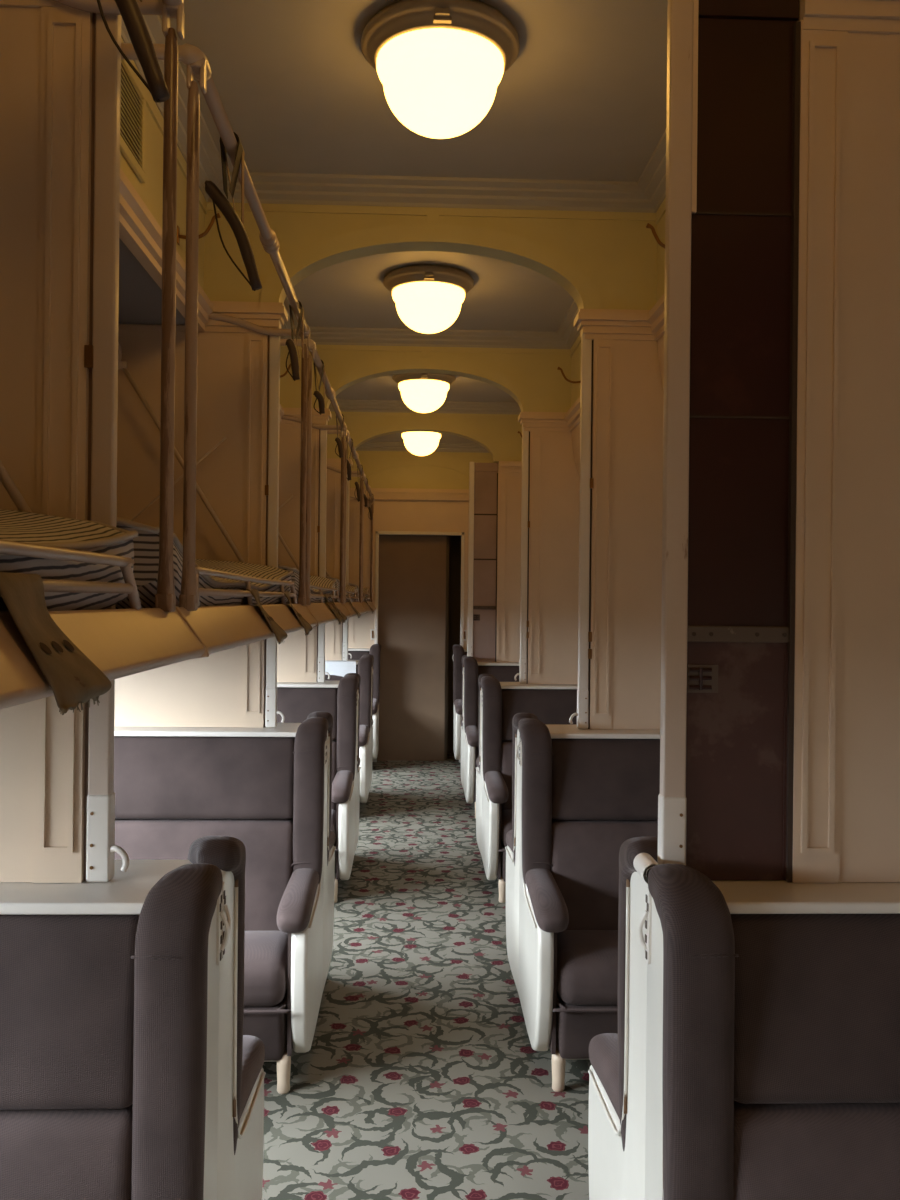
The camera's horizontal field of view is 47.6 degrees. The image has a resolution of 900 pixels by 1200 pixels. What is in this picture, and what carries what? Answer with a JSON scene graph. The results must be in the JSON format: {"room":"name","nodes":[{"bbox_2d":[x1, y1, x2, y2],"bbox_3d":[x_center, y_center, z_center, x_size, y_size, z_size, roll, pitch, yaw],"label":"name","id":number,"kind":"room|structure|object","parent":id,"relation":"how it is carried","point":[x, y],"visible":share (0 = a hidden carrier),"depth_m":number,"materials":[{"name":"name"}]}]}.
{"room":"transit interior","nodes":[
{"label":"transit interior","id":0,"kind":"room"},
{"bbox_2d":[118,238,184,324],"bbox_3d":[-1.214,-0.973,4.379,0.600,0.035,10.150,1,0,-2],"label":"ceiling","id":1,"kind":"structure","parent":0,"point":[140,296],"depth_m":3.19,"materials":[{"name":"grey paint"}]},
{"bbox_2d":[120,106,204,289],"bbox_3d":[-0.897,-1.212,4.391,0.030,0.510,10.150,1,0,-2],"label":"wall","id":2,"kind":"structure","parent":0,"point":[150,192],"depth_m":2.89,"materials":[{"name":"yellow paint"}]},
{"bbox_2d":[53,0,184,39],"bbox_3d":[-0.564,-0.941,0.685,0.379,0.131,1.846,1,0,-2],"label":"rail","id":3,"kind":"object","parent":2,"relation":"attached to","point":[168,9],"visible":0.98,"depth_m":1.58,"materials":[{"name":"metal"}]},
{"bbox_2d":[97,0,169,102],"bbox_3d":[-0.414,-0.793,1.295,0.115,0.310,0.064,1,0,-2],"label":"strap hanger","id":4,"kind":"object","parent":3,"relation":"hanging from","point":[130,12],"visible":1,"depth_m":1.29,"materials":[{"name":"brown leather"}]},
{"bbox_2d":[120,59,145,182],"bbox_3d":[-0.805,-1.227,2.473,0.012,0.240,0.480,1,0,-2],"label":"air vent","id":5,"kind":"object","parent":2,"relation":"in","point":[133,94],"visible":0.49,"depth_m":2.61,"materials":[{"name":"metal"}]},
{"bbox_2d":[177,213,220,244],"bbox_3d":[-0.770,-1.138,3.124,0.136,0.093,0.024,1,0,7],"label":"coat hook","id":6,"kind":"object","parent":2,"relation":"attached to","point":[212,221],"visible":0.79,"depth_m":3.12,"materials":[{"name":"gold metal"}]},
{"bbox_2d":[119,168,283,422],"bbox_3d":[-0.881,-0.982,4.366,0.065,0.100,10.100,1,0,-2],"label":"trim","id":7,"kind":"structure","parent":2,"relation":"attached to","point":[139,230],"depth_m":2.74,"materials":[{"name":"beige paint"}]},
{"bbox_2d":[121,43,309,347],"bbox_3d":[-0.635,-0.941,2.634,0.379,0.131,1.846,1,0,-2],"label":"rail","id":8,"kind":"object","parent":2,"relation":"attached to","point":[197,63],"visible":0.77,"depth_m":2.19,"materials":[{"name":"metal"}]},
{"bbox_2d":[205,132,261,290],"bbox_3d":[-0.444,-0.793,2.095,0.116,0.310,0.064,1,0,-2],"label":"strap hanger","id":9,"kind":"object","parent":8,"relation":"hanging from","point":[237,225],"visible":0.91,"depth_m":2.09,"materials":[{"name":"brown leather"}]},
{"bbox_2d":[286,301,303,380],"bbox_3d":[-0.496,-0.824,3.253,0.053,0.248,0.064,1,0,-2],"label":"strap hanger","id":10,"kind":"object","parent":8,"relation":"hanging from","point":[290,344],"visible":0.92,"depth_m":3.25,"materials":[{"name":"brown leather"}]},
{"bbox_2d":[280,338,346,437],"bbox_3d":[-0.705,-0.941,4.583,0.379,0.131,1.846,1,0,-2],"label":"rail","id":11,"kind":"object","parent":2,"relation":"attached to","point":[330,393],"visible":0.67,"depth_m":4.55,"materials":[{"name":"beige paint"}]},
{"bbox_2d":[313,360,324,414],"bbox_3d":[-0.518,-0.842,4.043,0.044,0.213,0.064,1,0,-2],"label":"strap hanger","id":12,"kind":"object","parent":11,"relation":"hanging from","point":[321,400],"visible":0.9,"depth_m":4.04,"materials":[{"name":"brown leather"}]},
{"bbox_2d":[335,413,344,457],"bbox_3d":[-0.563,-0.836,5.202,0.046,0.224,0.064,1,0,-2],"label":"strap hanger","id":13,"kind":"object","parent":11,"relation":"hanging from","point":[338,440],"visible":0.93,"depth_m":5.19,"materials":[{"name":"brown leather"}]},
{"bbox_2d":[327,430,363,479],"bbox_3d":[-0.776,-0.940,6.531,0.379,0.131,1.846,1,0,-2],"label":"rail","id":14,"kind":"object","parent":2,"relation":"attached to","point":[354,454],"visible":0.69,"depth_m":6.50,"materials":[{"name":"beige paint"}]},
{"bbox_2d":[346,438,353,480],"bbox_3d":[-0.596,-0.824,5.992,0.053,0.248,0.064,1,0,-2],"label":"strap hanger","id":15,"kind":"object","parent":14,"relation":"hanging from","point":[348,463],"visible":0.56,"depth_m":5.99,"materials":[{"name":"brown leather"}]},
{"bbox_2d":[355,465,362,501],"bbox_3d":[-0.640,-0.818,7.151,0.057,0.260,0.064,1,0,-2],"label":"strap hanger","id":16,"kind":"object","parent":14,"relation":"hanging from","point":[357,489],"visible":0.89,"depth_m":7.14,"materials":[{"name":"brown leather"}]},
{"bbox_2d":[351,474,372,504],"bbox_3d":[-0.847,-0.940,8.480,0.379,0.131,1.846,1,0,-2],"label":"rail","id":17,"kind":"object","parent":2,"relation":"attached to","point":[368,488],"visible":0.49,"depth_m":8.34,"materials":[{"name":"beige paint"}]},
{"bbox_2d":[368,494,373,519],"bbox_3d":[-0.707,-0.829,9.100,0.049,0.236,0.064,1,0,-2],"label":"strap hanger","id":18,"kind":"object","parent":17,"relation":"hanging from","point":[369,508],"visible":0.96,"depth_m":9.10,"materials":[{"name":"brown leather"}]},
{"bbox_2d":[121,15,665,224],"bbox_3d":[-0.025,-1.403,2.621,1.580,0.073,1.880,1,0,-2],"label":"trim","id":19,"kind":"structure","parent":2,"relation":"attached to","point":[646,195],"depth_m":3.50,"materials":[{"name":"grey paint"}]},
{"bbox_2d":[355,442,488,452],"bbox_3d":[-0.237,-1.403,8.467,1.580,0.073,1.880,1,0,-2],"label":"trim","id":20,"kind":"structure","parent":2,"relation":"attached to","point":[367,446],"depth_m":9.36,"materials":[{"name":"grey paint"}]},
{"bbox_2d":[329,399,520,414],"bbox_3d":[-0.166,-1.403,6.518,1.580,0.073,1.880,1,0,-2],"label":"trim","id":21,"kind":"structure","parent":2,"relation":"attached to","point":[459,407],"depth_m":7.42,"materials":[{"name":"grey paint"}]},
{"bbox_2d":[280,301,579,348],"bbox_3d":[-0.096,-1.403,4.570,1.580,0.073,1.880,1,0,-2],"label":"trim","id":22,"kind":"structure","parent":2,"relation":"attached to","point":[567,334],"depth_m":5.46,"materials":[{"name":"grey paint"}]},
{"bbox_2d":[570,335,580,356],"bbox_3d":[-0.096,-1.348,4.570,1.580,0.038,1.880,1,0,-2],"label":"trim","id":23,"kind":"structure","parent":2,"relation":"attached to","point":[577,342],"depth_m":5.35,"materials":[{"name":"yellow paint"}]},
{"bbox_2d":[348,499,468,648],"bbox_3d":[-0.290,0.282,9.466,2.800,2.440,0.050,1,0,-2],"label":"wall","id":24,"kind":"structure","parent":0,"point":[388,515],"depth_m":9.43,"materials":[{"name":"beige paint"}]},
{"bbox_2d":[348,506,354,642],"bbox_3d":[-0.284,-0.228,9.438,1.320,1.260,0.006,1,0,-2],"label":"trim","id":25,"kind":"structure","parent":24,"relation":"attached to","point":[349,506],"depth_m":9.41,"materials":[{"name":"beige paint"}]},
{"bbox_2d":[349,488,468,500],"bbox_3d":[-0.275,-0.973,9.406,2.740,0.100,0.070,1,0,-2],"label":"trim","id":26,"kind":"structure","parent":24,"relation":"attached to","point":[379,493],"depth_m":9.38,"materials":[{"name":"beige paint"}]},
{"bbox_2d":[373,531,464,762],"bbox_3d":[-0.288,0.434,9.465,0.824,2.135,0.072,1,0,-2],"label":"trim","id":27,"kind":"structure","parent":24,"relation":"attached to","point":[378,533],"depth_m":9.43,"materials":[{"name":"paint"}]},
{"bbox_2d":[349,451,492,488],"bbox_3d":[-0.275,-1.188,9.441,1.600,0.500,0.102,1,0,-2],"label":"trim","id":28,"kind":"structure","parent":24,"relation":"attached to","point":[382,469],"depth_m":9.40,"materials":[{"name":"yellow paint"}]},
{"bbox_2d":[159,0,667,442],"bbox_3d":[-0.090,-1.464,4.420,1.700,0.050,10.150,1,0,-2],"label":"ceiling","id":29,"kind":"structure","parent":0,"point":[583,97],"depth_m":3.04,"materials":[{"name":"grey paint"}]},
{"bbox_2d":[401,432,442,455],"bbox_3d":[-0.238,-1.316,8.457,0.406,0.241,0.406,1,0,-2],"label":"ceiling lamp","id":30,"kind":"object","parent":29,"relation":"attached to","point":[417,443],"visible":0.7,"depth_m":8.35,"materials":[{"name":"glass"}]},
{"bbox_2d":[392,373,455,412],"bbox_3d":[-0.167,-1.316,6.508,0.406,0.241,0.406,1,0,-2],"label":"ceiling lamp","id":31,"kind":"object","parent":29,"relation":"attached to","point":[421,392],"visible":0.98,"depth_m":6.39,"materials":[{"name":"glass"}]},
{"bbox_2d":[383,265,473,333],"bbox_3d":[-0.096,-1.316,4.560,0.406,0.241,0.406,1,0,-2],"label":"ceiling lamp","id":32,"kind":"object","parent":29,"relation":"attached to","point":[428,299],"visible":1,"depth_m":4.44,"materials":[{"name":"white glass"}]},
{"bbox_2d":[361,0,519,138],"bbox_3d":[-0.025,-1.317,2.611,0.406,0.241,0.406,1,0,-2],"label":"ceiling lamp","id":33,"kind":"object","parent":29,"relation":"attached to","point":[440,65],"visible":1,"depth_m":2.50,"materials":[{"name":"white glass"}]},
{"bbox_2d":[262,753,590,1199],"bbox_3d":[-0.147,1.531,5.170,2.900,0.060,11.655,1,0,-2],"label":"floor","id":34,"kind":"structure","parent":0,"point":[421,1076],"depth_m":3.37,"materials":[{"name":"carpet"}]},
{"bbox_2d":[0,863,228,1199],"bbox_3d":[-0.863,0.944,1.331,1.038,1.096,0.567,1,0,-2],"label":"seat","id":35,"kind":"object","parent":34,"relation":"on","point":[109,1024],"visible":1,"depth_m":1.46,"materials":[{"name":"fabric"}]},
{"bbox_2d":[0,1104,132,1199],"bbox_3d":[-0.919,0.935,1.461,0.935,0.393,0.165,1,0,-2],"label":"cushion","id":36,"kind":"object","parent":35,"relation":"on","point":[47,1153],"depth_m":1.45,"materials":[{"name":"fabric"}]},
{"bbox_2d":[0,915,138,1109],"bbox_3d":[-0.918,0.597,1.517,0.935,0.274,0.143,1,0,-2],"label":"cushion","id":37,"kind":"object","parent":35,"relation":"on","point":[67,982],"depth_m":1.48,"materials":[{"name":"fabric"}]},
{"bbox_2d":[220,895,222,960],"bbox_3d":[-0.364,0.520,1.618,0.002,0.102,0.018,1,0,-2],"label":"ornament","id":38,"kind":"object","parent":35,"relation":"attached to","point":[221,896],"depth_m":1.62,"materials":[{"name":"metal"}]},
{"bbox_2d":[114,717,328,1093],"bbox_3d":[-0.934,0.945,3.279,1.038,1.096,0.567,1,0,-2],"label":"seat","id":39,"kind":"object","parent":34,"relation":"on","point":[171,793],"visible":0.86,"depth_m":3.39,"materials":[{"name":"grey fabric"}]},
{"bbox_2d":[115,818,292,930],"bbox_3d":[-0.990,0.935,3.409,0.935,0.393,0.165,1,0,-2],"label":"cushion","id":40,"kind":"object","parent":39,"relation":"on","point":[268,842],"depth_m":3.38,"materials":[{"name":"fabric"}]},
{"bbox_2d":[114,736,294,818],"bbox_3d":[-0.989,0.597,3.465,0.935,0.274,0.143,1,0,-2],"label":"cushion","id":41,"kind":"object","parent":39,"relation":"on","point":[156,777],"depth_m":3.42,"materials":[{"name":"fabric"}]},
{"bbox_2d":[244,931,287,1006],"bbox_3d":[-0.976,1.146,3.209,0.954,0.152,0.385,1,0,-2],"label":"seat cushion","id":42,"kind":"object","parent":39,"relation":"on","point":[265,952],"depth_m":3.06,"materials":[{"name":"fabric"}]},
{"bbox_2d":[187,836,265,1199],"bbox_3d":[-0.884,0.944,1.898,1.038,1.096,0.567,1,0,-2],"label":"seat","id":43,"kind":"object","parent":34,"relation":"on","point":[241,1074],"visible":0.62,"depth_m":1.76,"materials":[{"name":"white"}]},
{"bbox_2d":[223,890,225,954],"bbox_3d":[-0.365,0.520,1.648,0.002,0.102,0.018,1,0,-2],"label":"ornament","id":44,"kind":"object","parent":43,"relation":"attached to","point":[224,891],"depth_m":1.65,"materials":[{"name":"metal"}]},
{"bbox_2d":[292,711,335,993],"bbox_3d":[-0.954,0.945,3.847,1.038,1.096,0.567,1,0,-2],"label":"seat","id":45,"kind":"object","parent":34,"relation":"on","point":[329,835],"visible":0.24,"depth_m":3.72,"materials":[{"name":"grey fabric"}]},
{"bbox_2d":[277,675,358,902],"bbox_3d":[-1.004,0.945,5.228,1.038,1.096,0.567,1,0,-2],"label":"seat","id":46,"kind":"object","parent":34,"relation":"on","point":[296,703],"visible":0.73,"depth_m":5.33,"materials":[{"name":"grey fabric"}]},
{"bbox_2d":[277,687,337,739],"bbox_3d":[-1.060,0.597,5.414,0.935,0.274,0.143,1,0,-2],"label":"cushion","id":47,"kind":"object","parent":46,"relation":"on","point":[296,703],"depth_m":5.38,"materials":[{"name":"grey fabric"}]},
{"bbox_2d":[331,809,335,839],"bbox_3d":[-1.046,1.146,5.158,0.954,0.152,0.385,1,0,-2],"label":"seat cushion","id":48,"kind":"object","parent":46,"relation":"on","point":[333,811],"depth_m":5.07,"materials":[{"name":"fabric"}]},
{"bbox_2d":[331,740,336,810],"bbox_3d":[-1.061,0.936,5.358,0.935,0.393,0.165,1,0,-2],"label":"cushion","id":49,"kind":"object","parent":46,"relation":"on","point":[334,743],"depth_m":5.34,"materials":[{"name":"fabric"}]},
{"bbox_2d":[335,673,360,854],"bbox_3d":[-1.025,0.945,5.795,1.038,1.096,0.567,1,0,-2],"label":"seat","id":50,"kind":"object","parent":34,"relation":"on","point":[357,763],"visible":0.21,"depth_m":5.68,"materials":[{"name":"grey fabric"}]},
{"bbox_2d":[325,655,372,802],"bbox_3d":[-1.075,0.945,7.177,1.038,1.096,0.567,1,0,-2],"label":"seat","id":51,"kind":"object","parent":34,"relation":"on","point":[364,669],"visible":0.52,"depth_m":7.28,"materials":[{"name":"grey fabric"}]},
{"bbox_2d":[325,660,355,676],"bbox_3d":[-1.112,0.515,7.356,0.870,0.156,0.086,1,0,-2],"label":"cloth","id":52,"kind":"object","parent":51,"relation":"on","point":[339,668],"visible":0.31,"depth_m":7.33,"materials":[{"name":"white fabric"}]},
{"bbox_2d":[325,665,357,680],"bbox_3d":[-1.130,0.597,7.363,0.935,0.274,0.143,1,0,-2],"label":"cushion","id":53,"kind":"object","parent":51,"relation":"on","point":[332,677],"depth_m":7.32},
{"bbox_2d":[348,644,380,758],"bbox_3d":[-1.146,0.945,9.126,1.038,1.096,0.567,1,0,-2],"label":"seat","id":54,"kind":"object","parent":34,"relation":"on","point":[375,649],"visible":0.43,"depth_m":9.23,"materials":[{"name":"grey fabric"}]},
{"bbox_2d":[348,651,368,659],"bbox_3d":[-1.201,0.598,9.312,0.935,0.274,0.143,1,0,-2],"label":"cushion","id":55,"kind":"object","parent":54,"relation":"on","point":[356,655],"depth_m":9.29,"materials":[{"name":"fabric"}]},
{"bbox_2d":[363,654,373,785],"bbox_3d":[-1.096,0.945,7.744,1.038,1.096,0.567,1,0,-2],"label":"seat","id":56,"kind":"object","parent":34,"relation":"on","point":[371,726],"visible":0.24,"depth_m":7.62,"materials":[{"name":"white fabric"}]},
{"bbox_2d":[452,645,466,759],"bbox_3d":[0.544,0.962,9.187,1.038,1.096,0.567,1,0,-2],"label":"seat","id":57,"kind":"object","parent":34,"relation":"on","point":[458,650],"visible":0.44,"depth_m":9.26,"materials":[{"name":"grey fabric"}]},
{"bbox_2d":[460,655,478,788],"bbox_3d":[0.595,0.962,7.805,1.038,1.096,0.567,1,0,-2],"label":"seat","id":58,"kind":"object","parent":34,"relation":"on","point":[462,719],"visible":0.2,"depth_m":7.65,"materials":[{"name":"white fabric"}]},
{"bbox_2d":[476,674,503,852],"bbox_3d":[0.665,0.962,5.857,1.038,1.096,0.567,1,0,-2],"label":"seat","id":59,"kind":"object","parent":34,"relation":"on","point":[480,712],"visible":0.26,"depth_m":5.70,"materials":[{"name":"plastic"}]},
{"bbox_2d":[463,656,518,817],"bbox_3d":[0.615,0.962,7.238,1.038,1.096,0.567,1,0,-2],"label":"seat","id":60,"kind":"object","parent":34,"relation":"on","point":[472,670],"visible":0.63,"depth_m":7.31,"materials":[{"name":"grey fabric"}]},
{"bbox_2d":[478,665,518,702],"bbox_3d":[0.663,0.615,7.428,0.935,0.274,0.143,1,0,-2],"label":"cushion","id":61,"kind":"object","parent":60,"relation":"on","point":[501,673],"depth_m":7.38,"materials":[{"name":"fabric"}]},
{"bbox_2d":[480,676,577,902],"bbox_3d":[0.686,0.962,5.289,1.038,1.096,0.567,1,0,-2],"label":"seat","id":62,"kind":"object","parent":34,"relation":"on","point":[550,706],"visible":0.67,"depth_m":5.37,"materials":[{"name":"grey fabric"}]},
{"bbox_2d":[501,809,511,846],"bbox_3d":[0.729,1.164,5.222,0.954,0.152,0.385,1,0,-2],"label":"seat cushion","id":63,"kind":"object","parent":62,"relation":"on","point":[506,814],"depth_m":5.08,"materials":[{"name":"fabric"}]},
{"bbox_2d":[501,741,512,810],"bbox_3d":[0.733,0.954,5.423,0.935,0.393,0.165,1,0,-2],"label":"cushion","id":64,"kind":"object","parent":62,"relation":"on","point":[506,746],"depth_m":5.36,"materials":[{"name":"fabric"}]},
{"bbox_2d":[501,689,577,740],"bbox_3d":[0.734,0.615,5.479,0.935,0.274,0.143,1,0,-2],"label":"cushion","id":65,"kind":"object","parent":62,"relation":"on","point":[550,706],"depth_m":5.42,"materials":[{"name":"fabric"}]},
{"bbox_2d":[505,713,552,990],"bbox_3d":[0.736,0.962,3.908,1.038,1.096,0.567,1,0,-2],"label":"seat","id":66,"kind":"object","parent":34,"relation":"on","point":[512,836],"visible":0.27,"depth_m":3.75,"materials":[{"name":"plastic"}]},
{"bbox_2d":[516,718,659,1091],"bbox_3d":[0.757,0.962,3.341,1.038,1.096,0.567,1,0,-2],"label":"seat","id":67,"kind":"object","parent":34,"relation":"on","point":[599,795],"visible":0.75,"depth_m":3.41,"materials":[{"name":"grey fabric"}]},
{"bbox_2d":[556,930,617,1005],"bbox_3d":[0.799,1.164,3.273,0.954,0.152,0.385,1,0,-2],"label":"seat cushion","id":68,"kind":"object","parent":67,"relation":"on","point":[586,960],"depth_m":3.10,"materials":[{"name":"fabric"}]},
{"bbox_2d":[551,819,657,929],"bbox_3d":[0.804,0.953,3.474,0.935,0.393,0.165,1,0,-2],"label":"cushion","id":69,"kind":"object","parent":67,"relation":"on","point":[584,852],"depth_m":3.42,"materials":[{"name":"fabric"}]},
{"bbox_2d":[551,738,659,819],"bbox_3d":[0.805,0.615,3.530,0.935,0.274,0.143,1,0,-2],"label":"cushion","id":70,"kind":"object","parent":67,"relation":"on","point":[592,779],"depth_m":3.47,"materials":[{"name":"grey fabric"}]},
{"bbox_2d":[588,837,657,1199],"bbox_3d":[0.807,0.961,1.959,1.038,1.096,0.567,1,0,-2],"label":"seat","id":71,"kind":"object","parent":34,"relation":"on","point":[617,1072],"visible":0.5,"depth_m":1.79,"materials":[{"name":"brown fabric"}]},
{"bbox_2d":[638,864,899,1199],"bbox_3d":[0.827,0.961,1.392,1.038,1.096,0.567,1,0,-2],"label":"seat","id":72,"kind":"object","parent":34,"relation":"on","point":[773,1040],"visible":1,"depth_m":1.50,"materials":[{"name":"grey fabric"}]},
{"bbox_2d":[645,894,648,959],"bbox_3d":[0.317,0.527,1.643,0.002,0.102,0.018,1,0,-2],"label":"light","id":73,"kind":"object","parent":72,"relation":"attached to","point":[647,895],"depth_m":1.64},
{"bbox_2d":[730,914,899,1103],"bbox_3d":[0.876,0.615,1.582,0.935,0.274,0.143,1,0,-2],"label":"cushion","id":74,"kind":"object","parent":72,"relation":"on","point":[817,996],"depth_m":1.52,"materials":[{"name":"fabric"}]},
{"bbox_2d":[733,1100,899,1199],"bbox_3d":[0.874,0.953,1.526,0.935,0.393,0.165,1,0,-2],"label":"cushion","id":75,"kind":"object","parent":72,"relation":"on","point":[783,1150],"depth_m":1.48,"materials":[{"name":"fabric"}]},
{"bbox_2d":[0,0,899,914],"bbox_3d":[-0.001,-0.278,1.646,2.798,1.493,0.256,1,0,-2],"label":"wall","id":76,"kind":"structure","parent":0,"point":[780,714],"depth_m":1.64,"materials":[{"name":"beige paint"}]},
{"bbox_2d":[444,536,460,759],"bbox_3d":[-0.028,0.305,9.805,1.450,2.400,0.600,1,0,-2],"label":"wall","id":77,"kind":"structure","parent":0,"point":[453,543],"depth_m":10.06,"materials":[{"name":"brown"}]},
{"bbox_2d":[377,535,445,760],"bbox_3d":[-0.368,0.351,9.543,0.648,2.300,0.040,1,0,-2],"label":"door","id":78,"kind":"structure","parent":77,"relation":"in","point":[412,568],"depth_m":9.52,"materials":[{"name":"brown wood"}]},
{"bbox_2d":[571,214,664,405],"bbox_3d":[0.712,-1.196,4.449,0.030,0.510,10.150,1,0,-2],"label":"wall","id":79,"kind":"structure","parent":0,"point":[576,357],"depth_m":3.58,"materials":[{"name":"yellow paint"}]},
{"bbox_2d":[565,293,664,431],"bbox_3d":[0.693,-0.966,4.423,0.065,0.100,10.100,1,0,-2],"label":"trim","id":80,"kind":"structure","parent":79,"relation":"attached to","point":[656,314],"depth_m":3.55,"materials":[{"name":"beige paint"}]},
{"bbox_2d":[646,223,664,248],"bbox_3d":[0.676,-1.123,3.177,0.136,0.093,0.024,1,0,-11],"label":"coat hook","id":81,"kind":"object","parent":79,"relation":"attached to","point":[648,225],"visible":0.57,"depth_m":3.17,"materials":[{"name":"gold metal"}]},
{"bbox_3d":[-1.536,0.212,4.367,0.060,2.550,10.150,1,0,-2],"label":"wall","id":82,"kind":"structure","parent":0,"visible":0},
{"bbox_2d":[0,27,208,709],"bbox_3d":[-0.852,-0.401,0.681,0.996,0.985,1.947,1,0,-2],"label":"upper berth","id":83,"kind":"object","parent":82,"relation":"attached to","point":[137,639],"visible":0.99,"depth_m":1.42,"materials":[{"name":"beige paint"}]},
{"bbox_2d":[0,572,111,714],"bbox_3d":[-0.402,0.041,0.998,0.104,0.135,0.131,1,0,-2],"label":"strap","id":84,"kind":"object","parent":83,"relation":"attached to","point":[73,678],"visible":1,"depth_m":0.99,"materials":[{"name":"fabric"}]},
{"bbox_2d":[0,509,137,611],"bbox_3d":[-0.849,-0.050,0.645,0.844,0.227,1.809,1,0,-2],"label":"mattress","id":85,"kind":"object","parent":83,"relation":"on","point":[19,526],"visible":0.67,"depth_m":1.32,"materials":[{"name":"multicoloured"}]},
{"bbox_2d":[118,81,318,653],"bbox_3d":[-0.923,-0.401,2.630,0.996,0.985,1.947,1,0,-2],"label":"upper berth","id":86,"kind":"object","parent":82,"relation":"attached to","point":[221,628],"visible":0.7,"depth_m":1.80,"materials":[{"name":"beige paint"}]},
{"bbox_2d":[115,517,292,608],"bbox_3d":[-0.920,-0.049,2.593,0.844,0.226,1.809,1,0,-2],"label":"mattress","id":87,"kind":"object","parent":86,"relation":"on","point":[146,544],"visible":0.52,"depth_m":1.82,"materials":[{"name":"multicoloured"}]},
{"bbox_2d":[241,589,287,644],"bbox_3d":[-0.456,0.041,2.497,0.104,0.135,0.116,1,0,-2],"label":"strap","id":88,"kind":"object","parent":86,"relation":"attached to","point":[280,634],"visible":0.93,"depth_m":2.48,"materials":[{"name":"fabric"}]},
{"bbox_2d":[279,591,312,635],"bbox_3d":[-0.480,0.041,3.137,0.104,0.134,0.116,1,0,-2],"label":"strap","id":89,"kind":"object","parent":86,"relation":"attached to","point":[307,627],"visible":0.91,"depth_m":3.12,"materials":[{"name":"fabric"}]},
{"bbox_2d":[278,355,351,624],"bbox_3d":[-0.993,-0.400,4.579,0.996,0.985,1.947,1,0,-2],"label":"upper berth","id":90,"kind":"object","parent":82,"relation":"attached to","point":[323,613],"visible":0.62,"depth_m":4.00,"materials":[{"name":"beige paint"}]},
{"bbox_2d":[278,564,335,603],"bbox_3d":[-0.991,-0.046,4.542,0.844,0.221,1.809,1,0,-2],"label":"mattress","id":91,"kind":"object","parent":90,"relation":"on","point":[314,580],"visible":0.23,"depth_m":4.49,"materials":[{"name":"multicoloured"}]},
{"bbox_2d":[323,594,342,624],"bbox_3d":[-0.530,0.041,4.536,0.104,0.135,0.116,1,0,-2],"label":"strap","id":92,"kind":"object","parent":90,"relation":"attached to","point":[340,619],"visible":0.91,"depth_m":4.52,"materials":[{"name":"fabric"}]},
{"bbox_2d":[325,594,346,622],"bbox_3d":[-0.540,0.041,4.816,0.104,0.135,0.116,1,0,-2],"label":"strap","id":93,"kind":"object","parent":90,"relation":"attached to","point":[343,616],"visible":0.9,"depth_m":4.80,"materials":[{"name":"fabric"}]},
{"bbox_2d":[326,440,367,615],"bbox_3d":[-1.064,-0.400,6.527,0.996,0.985,1.947,1,0,-2],"label":"upper berth","id":94,"kind":"object","parent":82,"relation":"attached to","point":[358,605],"visible":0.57,"depth_m":6.69,"materials":[{"name":"beige paint"}]},
{"bbox_2d":[326,576,356,601],"bbox_3d":[-1.061,-0.048,6.491,0.844,0.225,1.809,1,0,-2],"label":"mattress","id":95,"kind":"object","parent":94,"relation":"on","point":[337,583],"visible":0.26,"depth_m":6.40,"materials":[{"name":"beige"}]},
{"bbox_2d":[362,482,375,611],"bbox_3d":[-1.135,-0.400,8.476,0.996,0.985,1.947,1,0,-2],"label":"upper berth","id":96,"kind":"object","parent":82,"relation":"attached to","point":[369,597],"visible":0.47,"depth_m":9.05,"materials":[{"name":"beige paint"}]},
{"bbox_2d":[348,582,367,601],"bbox_3d":[-1.132,-0.047,8.440,0.844,0.223,1.809,1,0,-2],"label":"mattress","id":97,"kind":"object","parent":96,"relation":"on","point":[365,590],"visible":0.16,"depth_m":7.77,"materials":[{"name":"beige"}]},
{"bbox_2d":[114,301,663,738],"bbox_3d":[-0.071,-0.277,3.595,2.798,1.493,0.256,1,0,-2],"label":"wall","id":98,"kind":"structure","parent":82,"relation":"attached to","point":[232,692],"depth_m":3.55,"materials":[{"name":"beige paint"}]},
{"bbox_2d":[204,202,656,310],"bbox_3d":[-0.062,-1.231,3.595,1.600,0.415,0.102,1,0,-2],"label":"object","id":99,"kind":"structure","parent":98,"relation":"attached to","point":[603,260],"depth_m":3.56,"materials":[{"name":"yellow paint"}]},
{"bbox_3d":[1.322,0.240,4.471,0.060,2.550,10.150,1,0,-2],"label":"wall","id":100,"kind":"structure","parent":0,"visible":0},
{"bbox_2d":[325,458,521,665],"bbox_3d":[-0.213,-0.277,7.492,2.798,1.493,0.256,1,0,-2],"label":"wall","id":101,"kind":"structure","parent":100,"relation":"attached to","point":[495,489],"depth_m":7.50,"materials":[{"name":"beige paint"}]},
{"bbox_2d":[327,411,521,462],"bbox_3d":[-0.203,-1.231,7.493,1.600,0.415,0.102,1,0,-2],"label":"trim","id":102,"kind":"structure","parent":101,"relation":"attached to","point":[498,434],"depth_m":7.46,"materials":[{"name":"yellow paint"}]},
{"bbox_2d":[277,408,579,688],"bbox_3d":[-0.142,-0.277,5.543,2.798,1.493,0.256,1,0,-2],"label":"wall","id":103,"kind":"structure","parent":100,"relation":"attached to","point":[550,477],"depth_m":5.54,"materials":[{"name":"beige paint"}]},
{"bbox_2d":[280,345,570,411],"bbox_3d":[-0.133,-1.231,5.544,1.600,0.415,0.102,1,0,-2],"label":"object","id":104,"kind":"structure","parent":103,"relation":"attached to","point":[531,377],"depth_m":5.51,"materials":[{"name":"yellow paint"}]},
{"bbox_2d":[571,423,579,478],"bbox_3d":[0.986,-0.593,4.609,0.590,0.650,1.890,1,0,-2],"label":"closed berth","id":105,"kind":"object","parent":100,"relation":"attached to","point":[576,431],"visible":0.06,"depth_m":5.44,"materials":[{"name":"beige paint"}]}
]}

